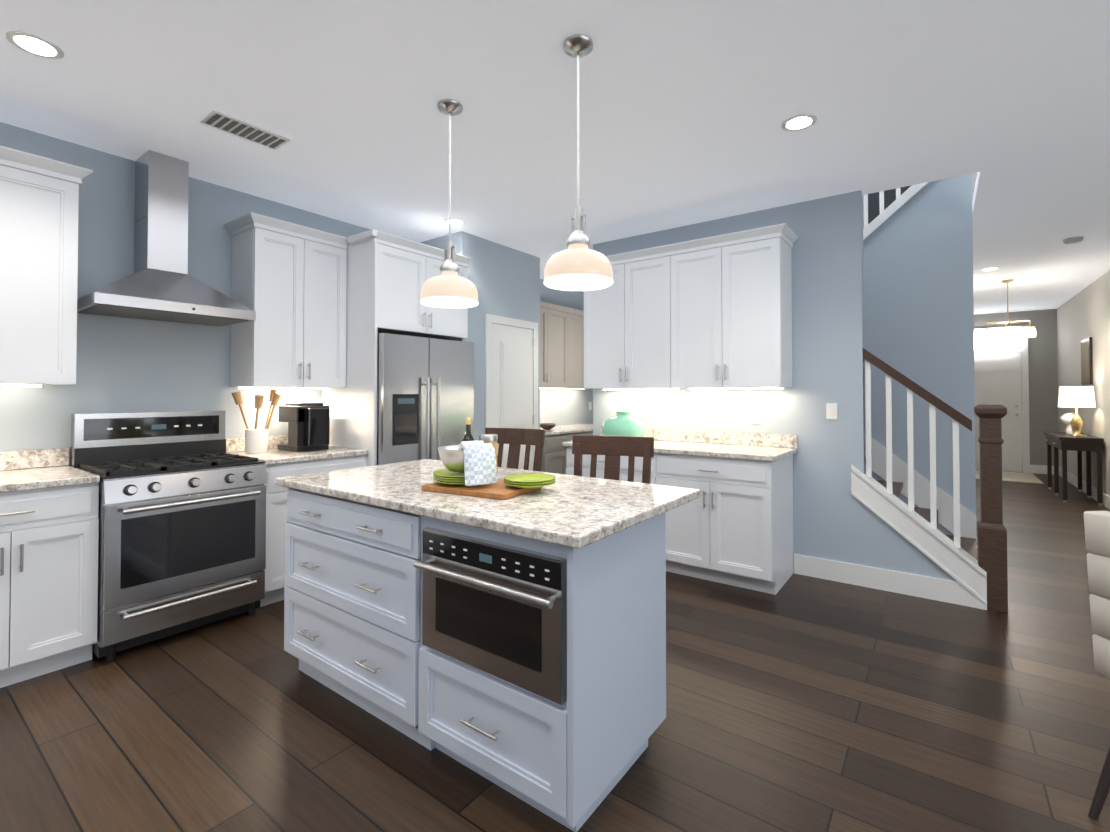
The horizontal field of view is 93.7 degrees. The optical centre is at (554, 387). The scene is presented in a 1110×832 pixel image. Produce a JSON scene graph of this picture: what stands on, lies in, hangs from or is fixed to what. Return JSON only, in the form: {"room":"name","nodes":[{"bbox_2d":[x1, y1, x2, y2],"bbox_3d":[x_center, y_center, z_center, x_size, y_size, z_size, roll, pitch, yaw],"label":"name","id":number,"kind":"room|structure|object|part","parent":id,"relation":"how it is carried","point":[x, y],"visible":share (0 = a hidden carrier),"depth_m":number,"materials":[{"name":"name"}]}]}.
{"room":"kitchen","nodes":[
{"label":"kitchen","id":0,"kind":"room"},
{"bbox_2d":[0,122,592,470],"bbox_3d":[-2.590,-0.007,3.208,0.120,2.740,12.200,-1,-1,36],"label":"wall","id":1,"kind":"structure","parent":0,"point":[124,365],"depth_m":3.17,"materials":[{"name":"paint"}]},
{"bbox_2d":[0,146,92,384],"bbox_3d":[-3.001,-0.579,2.225,0.392,1.115,1.475,-1,-1,36],"label":"upper cabinet","id":2,"kind":"object","parent":1,"relation":"attached to","point":[39,200],"visible":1,"depth_m":2.58,"materials":[{"name":"white wood"}]},
{"bbox_2d":[77,150,255,326],"bbox_3d":[-2.297,-0.896,3.092,0.499,0.962,0.770,-1,-1,36],"label":"range hood","id":3,"kind":"object","parent":1,"relation":"attached to","point":[160,284],"visible":0.96,"depth_m":3.06,"materials":[{"name":"silver metal"}]},
{"bbox_2d":[224,212,348,387],"bbox_3d":[-1.897,-0.557,3.719,0.392,1.115,0.701,-1,-1,36],"label":"upper cabinet","id":4,"kind":"object","parent":1,"relation":"attached to","point":[289,283],"visible":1,"depth_m":3.57,"materials":[{"name":"white wood"}]},
{"bbox_2d":[347,229,471,337],"bbox_3d":[-1.290,-0.765,4.264,0.722,0.683,0.965,-1,-1,36],"label":"upper cabinet","id":5,"kind":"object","parent":1,"relation":"attached to","point":[407,269],"depth_m":3.98,"materials":[{"name":"white wood"}]},
{"bbox_2d":[540,301,584,388],"bbox_3d":[0.030,-0.470,6.328,0.386,0.960,1.600,-1,-1,36],"label":"upper cabinet","id":6,"kind":"object","parent":1,"relation":"attached to","point":[561,346],"visible":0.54,"depth_m":6.14,"materials":[{"name":"grey wood"}]},
{"bbox_2d":[419,231,539,440],"bbox_3d":[-0.773,0.022,5.161,0.720,2.740,1.100,-1,-1,36],"label":"wall","id":7,"kind":"structure","parent":0,"point":[505,280],"depth_m":4.81,"materials":[{"name":"paint"}]},
{"bbox_2d":[485,314,537,470],"bbox_3d":[-0.388,0.363,5.014,0.063,2.055,0.760,-1,-1,36],"label":"door","id":8,"kind":"structure","parent":7,"relation":"attached to","point":[511,376],"depth_m":4.99,"materials":[{"name":"white wood"}]},
{"bbox_2d":[0,469,1109,831],"bbox_3d":[2.801,1.382,2.808,11.000,0.050,18.000,-1,-1,36],"label":"floor","id":9,"kind":"structure","parent":0,"point":[800,703],"depth_m":2.04,"materials":[{"name":"brown wood"}]},
{"bbox_2d":[0,483,98,687],"bbox_3d":[-2.877,0.905,2.148,0.656,0.885,1.400,-1,-1,36],"label":"base cabinet","id":10,"kind":"object","parent":9,"relation":"on","point":[49,537],"visible":0.98,"depth_m":2.40,"materials":[{"name":"white wood"}]},
{"bbox_2d":[0,465,99,492],"bbox_3d":[-2.901,0.443,2.143,0.631,0.035,1.447,-1,-1,36],"label":"countertop","id":11,"kind":"structure","parent":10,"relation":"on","point":[34,478],"depth_m":2.48,"materials":[{"name":"stone"}]},
{"bbox_2d":[0,448,68,469],"bbox_3d":[-3.147,0.377,2.326,0.018,0.095,1.447,-1,-1,36],"label":"backsplash","id":12,"kind":"object","parent":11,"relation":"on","point":[20,459],"visible":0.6,"depth_m":2.79,"materials":[{"name":"stone"}]},
{"bbox_2d":[71,410,266,660],"bbox_3d":[-2.191,0.755,2.990,0.717,1.210,0.754,-1,-1,36],"label":"range","id":13,"kind":"object","parent":9,"relation":"on","point":[182,522],"visible":1,"depth_m":2.84,"materials":[{"name":"silver metal"}]},
{"bbox_2d":[226,446,367,606],"bbox_3d":[-1.793,0.908,3.614,0.656,0.922,0.716,-1,-1,36],"label":"base cabinet","id":14,"kind":"object","parent":9,"relation":"on","point":[276,508],"depth_m":3.27,"materials":[{"name":"white wood"}]},
{"bbox_2d":[225,434,287,451],"bbox_3d":[-2.049,0.400,3.811,0.018,0.095,0.715,-1,-1,36],"label":"backsplash","id":15,"kind":"object","parent":14,"relation":"on","point":[238,444],"visible":0.29,"depth_m":3.63,"materials":[{"name":"stone"}]},
{"bbox_2d":[232,390,281,453],"bbox_3d":[-2.015,0.231,3.551,0.246,0.429,0.276,-1,-1,36],"label":"utensil crock","id":16,"kind":"object","parent":14,"relation":"on","point":[256,440],"visible":1,"depth_m":3.49,"materials":[{"name":"white ceramic"}]},
{"bbox_3d":[-1.803,0.465,3.628,0.631,0.035,0.715,-1,-1,36],"label":"right base cabinet top","id":17,"kind":"part","parent":14,"relation":"part of","materials":[{"name":"beige stone"}]},
{"bbox_2d":[278,403,329,451],"bbox_3d":[-1.785,0.281,3.729,0.370,0.335,0.240,-1,-1,36],"label":"coffee maker","id":18,"kind":"object","parent":14,"relation":"on","point":[308,426],"visible":1,"depth_m":3.61,"materials":[{"name":"black plastic"}]},
{"bbox_2d":[322,242,464,465],"bbox_3d":[-1.288,0.174,4.274,0.697,2.410,0.925,-1,-1,36],"label":"surround panel","id":19,"kind":"object","parent":9,"relation":"on","point":[352,404],"visible":0.39,"depth_m":3.82,"materials":[{"name":"white wood"}]},
{"bbox_2d":[377,333,473,464],"bbox_3d":[-1.200,0.501,4.216,0.748,1.755,0.893,-1,-1,36],"label":"fridge","id":20,"kind":"object","parent":9,"relation":"on","point":[425,397],"visible":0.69,"depth_m":3.93,"materials":[{"name":"silver metal"}]},
{"bbox_2d":[284,488,665,831],"bbox_3d":[-0.448,0.905,2.187,1.662,0.885,0.674,-1,-1,36],"label":"kitchen island","id":21,"kind":"object","parent":9,"relation":"on","point":[532,672],"visible":1,"depth_m":1.74,"materials":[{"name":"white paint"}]},
{"bbox_2d":[275,459,699,548],"bbox_3d":[-0.360,0.445,2.318,1.735,0.035,0.910,-1,-1,36],"label":"island countertop","id":22,"kind":"structure","parent":21,"relation":"on","point":[574,511],"depth_m":1.96,"materials":[{"name":"stone"}]},
{"bbox_2d":[462,417,474,440],"bbox_3d":[-0.433,0.291,2.605,0.068,0.280,0.068,-1,-1,36],"label":"oil bottle","id":23,"kind":"object","parent":22,"relation":"on","point":[468,436],"visible":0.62,"depth_m":2.59,"materials":[{"name":"black"}]},
{"bbox_2d":[421,479,540,499],"bbox_3d":[-0.302,0.414,2.158,0.410,0.022,0.280,0,-1,28],"label":"cutting board","id":24,"kind":"object","parent":22,"relation":"on","point":[500,490],"visible":0.65,"depth_m":2.06,"materials":[{"name":"brown wood"}]},
{"bbox_2d":[433,469,464,484],"bbox_3d":[-0.387,0.380,2.196,0.250,0.046,0.250,-1,-1,36],"label":"plates","id":25,"kind":"object","parent":24,"relation":"on","point":[446,476],"visible":0.52,"depth_m":2.14,"materials":[{"name":"green ceramic"}]},
{"bbox_2d":[438,445,464,472],"bbox_3d":[-0.387,0.305,2.197,0.216,0.102,0.216,-1,-1,36],"label":"bowl","id":26,"kind":"object","parent":25,"relation":"on","point":[452,458],"visible":0.58,"depth_m":2.12,"materials":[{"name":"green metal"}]},
{"bbox_2d":[458,440,496,485],"bbox_3d":[-0.342,0.303,2.131,0.144,0.173,0.205,1,-1,-39],"label":"dish towel","id":27,"kind":"object","parent":25,"relation":"on","point":[480,467],"visible":0.92,"depth_m":2.06,"materials":[{"name":"fabric"}]},
{"bbox_2d":[504,473,555,488],"bbox_3d":[-0.102,0.383,2.110,0.210,0.037,0.210,-1,-1,36],"label":"plates","id":28,"kind":"object","parent":24,"relation":"on","point":[530,480],"visible":1,"depth_m":2.10,"materials":[{"name":"green ceramic"}]},
{"bbox_2d":[479,434,497,471],"bbox_3d":[-0.331,0.334,2.591,0.092,0.195,0.092,-1,-1,36],"label":"pasta jar","id":29,"kind":"object","parent":22,"relation":"on","point":[490,438],"visible":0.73,"depth_m":2.56,"materials":[{"name":"brown"}]},
{"bbox_2d":[485,428,544,471],"bbox_3d":[-0.347,0.812,3.143,0.430,1.100,0.461,0,-1,26],"label":"stool","id":30,"kind":"object","parent":9,"relation":"on","point":[515,439],"visible":0.25,"depth_m":3.30,"materials":[{"name":"brown wood"}]},
{"bbox_2d":[541,431,592,473],"bbox_3d":[0.139,0.966,6.226,0.656,0.885,1.600,-1,-1,36],"label":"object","id":31,"kind":"object","parent":9,"relation":"on","point":[554,455],"visible":0.08,"depth_m":5.58,"materials":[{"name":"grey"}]},
{"bbox_2d":[540,424,592,435],"bbox_3d":[0.127,0.504,6.242,0.626,0.035,1.640,-1,-1,36],"label":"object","id":32,"kind":"object","parent":31,"relation":"on","point":[566,429],"visible":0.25,"depth_m":6.00,"materials":[{"name":"stone"}]},
{"bbox_2d":[540,423,555,429],"bbox_3d":[-0.090,0.448,5.893,0.200,0.065,0.200,-1,-1,36],"label":"bowl","id":33,"kind":"object","parent":32,"relation":"on","point":[547,426],"visible":0.9,"depth_m":5.83,"materials":[{"name":"brown wood"}]},
{"bbox_2d":[572,435,653,483],"bbox_3d":[0.230,0.803,2.516,0.430,1.100,0.461,0,-1,20],"label":"stool","id":34,"kind":"object","parent":9,"relation":"on","point":[612,449],"visible":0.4,"depth_m":2.70,"materials":[{"name":"brown wood"}]},
{"bbox_2d":[566,447,793,594],"bbox_3d":[0.916,0.934,4.071,1.625,0.885,0.656,-1,-1,36],"label":"base cabinet","id":35,"kind":"object","parent":9,"relation":"on","point":[732,525],"visible":0.54,"depth_m":3.58,"materials":[{"name":"white wood"}]},
{"bbox_2d":[562,440,796,461],"bbox_3d":[0.923,0.472,4.087,1.685,0.035,0.631,-1,-1,36],"label":"countertop","id":36,"kind":"structure","parent":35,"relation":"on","point":[760,453],"depth_m":3.75,"materials":[{"name":"stone"}]},
{"bbox_2d":[602,411,644,436],"bbox_3d":[0.571,0.330,4.349,0.364,0.255,0.364,-1,-1,36],"label":"vase","id":37,"kind":"object","parent":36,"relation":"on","point":[622,423],"visible":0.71,"depth_m":4.22,"materials":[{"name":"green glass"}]},
{"bbox_2d":[865,457,976,559],"bbox_3d":[1.946,0.310,4.473,2.631,2.145,0.963,-1,-1,36],"label":"steps","id":38,"kind":"structure","parent":9,"relation":"on","point":[968,545],"depth_m":4.00,"materials":[{"name":"white"}]},
{"bbox_2d":[974,404,1007,613],"bbox_3d":[2.704,0.736,3.225,0.150,1.255,0.150,-1,-1,36],"label":"newel post","id":39,"kind":"object","parent":9,"relation":"on","point":[992,545],"depth_m":3.18,"materials":[{"name":"brown wood"}]},
{"bbox_2d":[976,470,1042,483],"bbox_3d":[7.132,1.436,8.498,1.100,0.014,1.200,-1,-1,36],"label":"entry rug","id":40,"kind":"object","parent":9,"relation":"on","point":[1020,477],"visible":0.36,"depth_m":8.20,"materials":[{"name":"fabric"}]},
{"bbox_2d":[1044,432,1103,505],"bbox_3d":[6.668,1.016,6.733,0.400,0.800,1.200,-1,-1,36],"label":"console table","id":41,"kind":"object","parent":9,"relation":"on","point":[1064,442],"visible":0.98,"depth_m":6.39,"materials":[{"name":"black wood"}]},
{"bbox_2d":[1060,413,1074,433],"bbox_3d":[6.744,0.476,6.810,0.200,0.280,0.200,-1,-1,36],"label":"flower vase","id":42,"kind":"object","parent":41,"relation":"on","point":[1065,418],"visible":0.71,"depth_m":6.79,"materials":[{"name":"white ceramic"}]},
{"bbox_2d":[1058,386,1095,436],"bbox_3d":[6.506,0.301,6.490,0.340,0.620,0.340,-1,-1,36],"label":"table lamp","id":43,"kind":"object","parent":41,"relation":"on","point":[1076,397],"visible":1,"depth_m":6.42,"materials":[{"name":"white fabric"}]},
{"bbox_2d":[1083,511,1109,820],"bbox_3d":[2.054,0.866,1.554,0.702,0.953,0.561,1,-1,-34],"label":"dining chair","id":44,"kind":"object","parent":9,"relation":"on","point":[1097,531],"visible":1,"depth_m":1.63,"materials":[{"name":"fabric"}]},
{"bbox_2d":[0,0,1109,314],"bbox_3d":[2.801,-2.762,2.871,11.000,2.760,18.000,-1,-1,36],"label":"ceiling","id":45,"kind":"structure","parent":0,"point":[688,108],"depth_m":2.57,"materials":[{"name":"paint"}]},
{"bbox_2d":[6,31,63,59],"bbox_3d":[-2.116,-1.390,2.120,0.169,0.006,0.169,0,-1,27],"label":"recessed light","id":46,"kind":"object","parent":45,"relation":"in","point":[30,43],"depth_m":2.11,"materials":[{"name":"white"}]},
{"bbox_2d":[200,110,290,149],"bbox_3d":[-1.661,-1.377,2.803,0.180,0.010,0.380,-1,-1,36],"label":"ceiling vent","id":47,"kind":"object","parent":45,"relation":"in","point":[238,127],"visible":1,"depth_m":2.78,"materials":[{"name":"white metal"}]},
{"bbox_2d":[420,99,478,308],"bbox_3d":[-0.517,-0.897,2.560,0.281,0.978,0.281,-1,-1,36],"label":"pendant light","id":48,"kind":"object","parent":45,"relation":"hanging from","point":[448,287],"visible":1,"depth_m":2.52,"materials":[{"name":"white glass"}]},
{"bbox_2d":[444,219,464,225],"bbox_3d":[-0.825,-1.358,4.287,0.169,0.006,0.169,0,-1,27],"label":"recessed light","id":49,"kind":"object","parent":45,"relation":"in","point":[455,222],"depth_m":4.28,"materials":[{"name":"white"}]},
{"bbox_2d":[544,34,612,290],"bbox_3d":[0.094,-0.904,2.108,0.281,0.978,0.281,-1,-1,36],"label":"pendant light","id":50,"kind":"object","parent":45,"relation":"hanging from","point":[577,265],"visible":1,"depth_m":2.07,"materials":[{"name":"white glass"}]},
{"bbox_2d":[781,114,816,130],"bbox_3d":[1.276,-1.381,2.722,0.169,0.006,0.169,-1,-1,30],"label":"recessed light","id":51,"kind":"object","parent":45,"relation":"in","point":[802,121],"depth_m":2.71,"materials":[{"name":"white"}]},
{"bbox_2d":[981,267,999,270],"bbox_3d":[4.920,-1.334,5.884,0.169,0.006,0.169,-1,-1,30],"label":"recessed light","id":52,"kind":"object","parent":45,"relation":"in","point":[991,268],"depth_m":5.88,"materials":[{"name":"white"}]},
{"bbox_2d":[981,279,1035,339],"bbox_3d":[5.632,-0.968,6.472,0.402,0.720,0.402,0,-1,-9],"label":"chandelier","id":53,"kind":"object","parent":45,"relation":"hanging from","point":[1008,333],"visible":1,"depth_m":6.42,"materials":[{"name":"white glass"}]},
{"bbox_2d":[1063,236,1083,243],"bbox_3d":[4.720,-1.336,4.739,0.136,0.036,0.136,-1,-1,36],"label":"smoke detector","id":54,"kind":"object","parent":45,"relation":"attached to","point":[1073,240],"visible":1,"depth_m":4.71,"materials":[{"name":"white plastic"}]},
{"bbox_2d":[593,243,602,434],"bbox_3d":[1.229,-1.295,6.013,0.110,5.400,2.780,-1,-1,36],"label":"wall","id":55,"kind":"structure","parent":0,"point":[597,406],"depth_m":4.88,"materials":[{"name":"paint"}]},
{"bbox_2d":[603,191,956,580],"bbox_3d":[1.581,-1.324,4.093,2.740,5.400,0.110,-1,-1,36],"label":"wall","id":56,"kind":"structure","parent":0,"point":[827,514],"depth_m":3.77,"materials":[{"name":"paint"}]},
{"bbox_2d":[584,223,797,388],"bbox_3d":[0.994,-0.550,4.200,1.715,1.115,0.392,-1,-1,36],"label":"upper cabinet","id":57,"kind":"object","parent":56,"relation":"attached to","point":[712,312],"visible":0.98,"depth_m":3.95,"materials":[{"name":"white wood"}]},
{"bbox_2d":[0,384,782,389],"bbox_3d":[-0.407,-0.011,3.486,2.940,0.040,6.560,-1,-1,36],"label":"led","id":58,"kind":"object","parent":57,"relation":"attached to","point":[2,385],"visible":0.94,"depth_m":3.93,"materials":[{"name":"white"}]},
{"bbox_2d":[600,427,796,447],"bbox_3d":[1.105,0.408,4.335,1.685,0.095,0.018,-1,-1,36],"label":"backsplash","id":59,"kind":"structure","parent":56,"relation":"attached to","point":[764,439],"depth_m":4.14,"materials":[{"name":"stone"}]},
{"bbox_2d":[826,403,836,418],"bbox_3d":[1.971,0.171,3.705,0.070,0.114,0.011,-1,-1,36],"label":"light switch","id":60,"kind":"object","parent":56,"relation":"attached to","point":[831,410],"visible":1,"depth_m":3.70,"materials":[{"name":"white plastic"}]},
{"bbox_2d":[794,554,975,607],"bbox_3d":[2.205,1.298,3.514,1.095,0.140,0.016,-1,-1,36],"label":"baseboard","id":61,"kind":"structure","parent":56,"relation":"attached to","point":[940,589],"depth_m":3.49,"materials":[{"name":"white wood"}]},
{"bbox_2d":[851,190,986,609],"bbox_3d":[2.387,-0.003,3.464,0.720,2.740,0.150,-1,-1,36],"label":"trim","id":62,"kind":"structure","parent":56,"relation":"attached to","point":[939,548],"depth_m":3.39,"materials":[{"name":"white wood"}]},
{"bbox_2d":[865,360,959,547],"bbox_3d":[2.372,0.414,3.471,0.512,1.214,0.032,-1,-1,36],"label":"baluster","id":63,"kind":"object","parent":62,"relation":"on","point":[956,480],"visible":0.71,"depth_m":3.46,"materials":[{"name":"white wood"}]},
{"bbox_2d":[863,348,971,430],"bbox_3d":[2.368,-0.022,3.481,0.650,0.610,0.068,-1,-1,36],"label":"handrail","id":64,"kind":"object","parent":63,"relation":"on","point":[927,396],"visible":0.79,"depth_m":3.42,"materials":[{"name":"brown wood"}]},
{"bbox_2d":[863,185,911,228],"bbox_3d":[2.934,-1.296,5.922,2.740,5.400,0.100,-1,-1,36],"label":"wall","id":65,"kind":"structure","parent":0,"point":[873,204],"depth_m":5.51,"materials":[{"name":"paint"}]},
{"bbox_2d":[863,173,975,534],"bbox_3d":[2.224,-0.276,4.946,2.740,3.330,0.110,-1,-1,36],"label":"wall","id":66,"kind":"structure","parent":0,"point":[918,292],"depth_m":4.27,"materials":[{"name":"paint"}]},
{"bbox_2d":[863,182,928,240],"bbox_3d":[2.702,-1.759,4.614,1.550,2.333,0.150,-1,-1,36],"label":"trim","id":67,"kind":"structure","parent":66,"relation":"attached to","point":[899,202],"depth_m":4.44,"materials":[{"name":"white wood"}]},
{"bbox_2d":[974,309,1058,471],"bbox_3d":[7.534,0.084,9.229,2.200,2.740,0.120,-1,-1,36],"label":"wall","id":68,"kind":"structure","parent":0,"point":[1043,378],"depth_m":8.72,"materials":[{"name":"grey paint"}]},
{"bbox_2d":[974,325,1029,472],"bbox_3d":[7.571,0.207,9.119,1.090,2.490,0.110,-1,-1,36],"label":"door","id":69,"kind":"structure","parent":68,"relation":"attached to","point":[1000,376],"depth_m":8.94,"materials":[{"name":"white wood"}]},
{"bbox_2d":[1030,465,1053,474],"bbox_3d":[8.136,1.375,8.679,0.320,0.140,0.016,-1,-1,36],"label":"baseboard","id":70,"kind":"structure","parent":68,"relation":"attached to","point":[1042,469],"depth_m":8.70,"materials":[{"name":"white"}]},
{"bbox_2d":[1057,270,1109,495],"bbox_3d":[6.291,0.032,5.783,0.100,2.740,6.900,-1,-1,36],"label":"wall","id":71,"kind":"structure","parent":0,"point":[1084,313],"depth_m":6.70,"materials":[{"name":"paint"}]},
{"bbox_2d":[1059,466,1109,509],"bbox_3d":[6.244,1.332,5.798,0.016,0.140,6.900,-1,-1,36],"label":"baseboard","id":72,"kind":"structure","parent":71,"relation":"attached to","point":[1071,478],"depth_m":7.00,"materials":[{"name":"white"}]},
{"bbox_2d":[1081,337,1092,384],"bbox_3d":[6.980,-0.332,6.834,0.031,0.600,0.500,-1,-1,36],"label":"picture","id":73,"kind":"object","parent":71,"relation":"attached to","point":[1086,363],"visible":1,"depth_m":6.75,"materials":[{"name":"black"}]}
]}

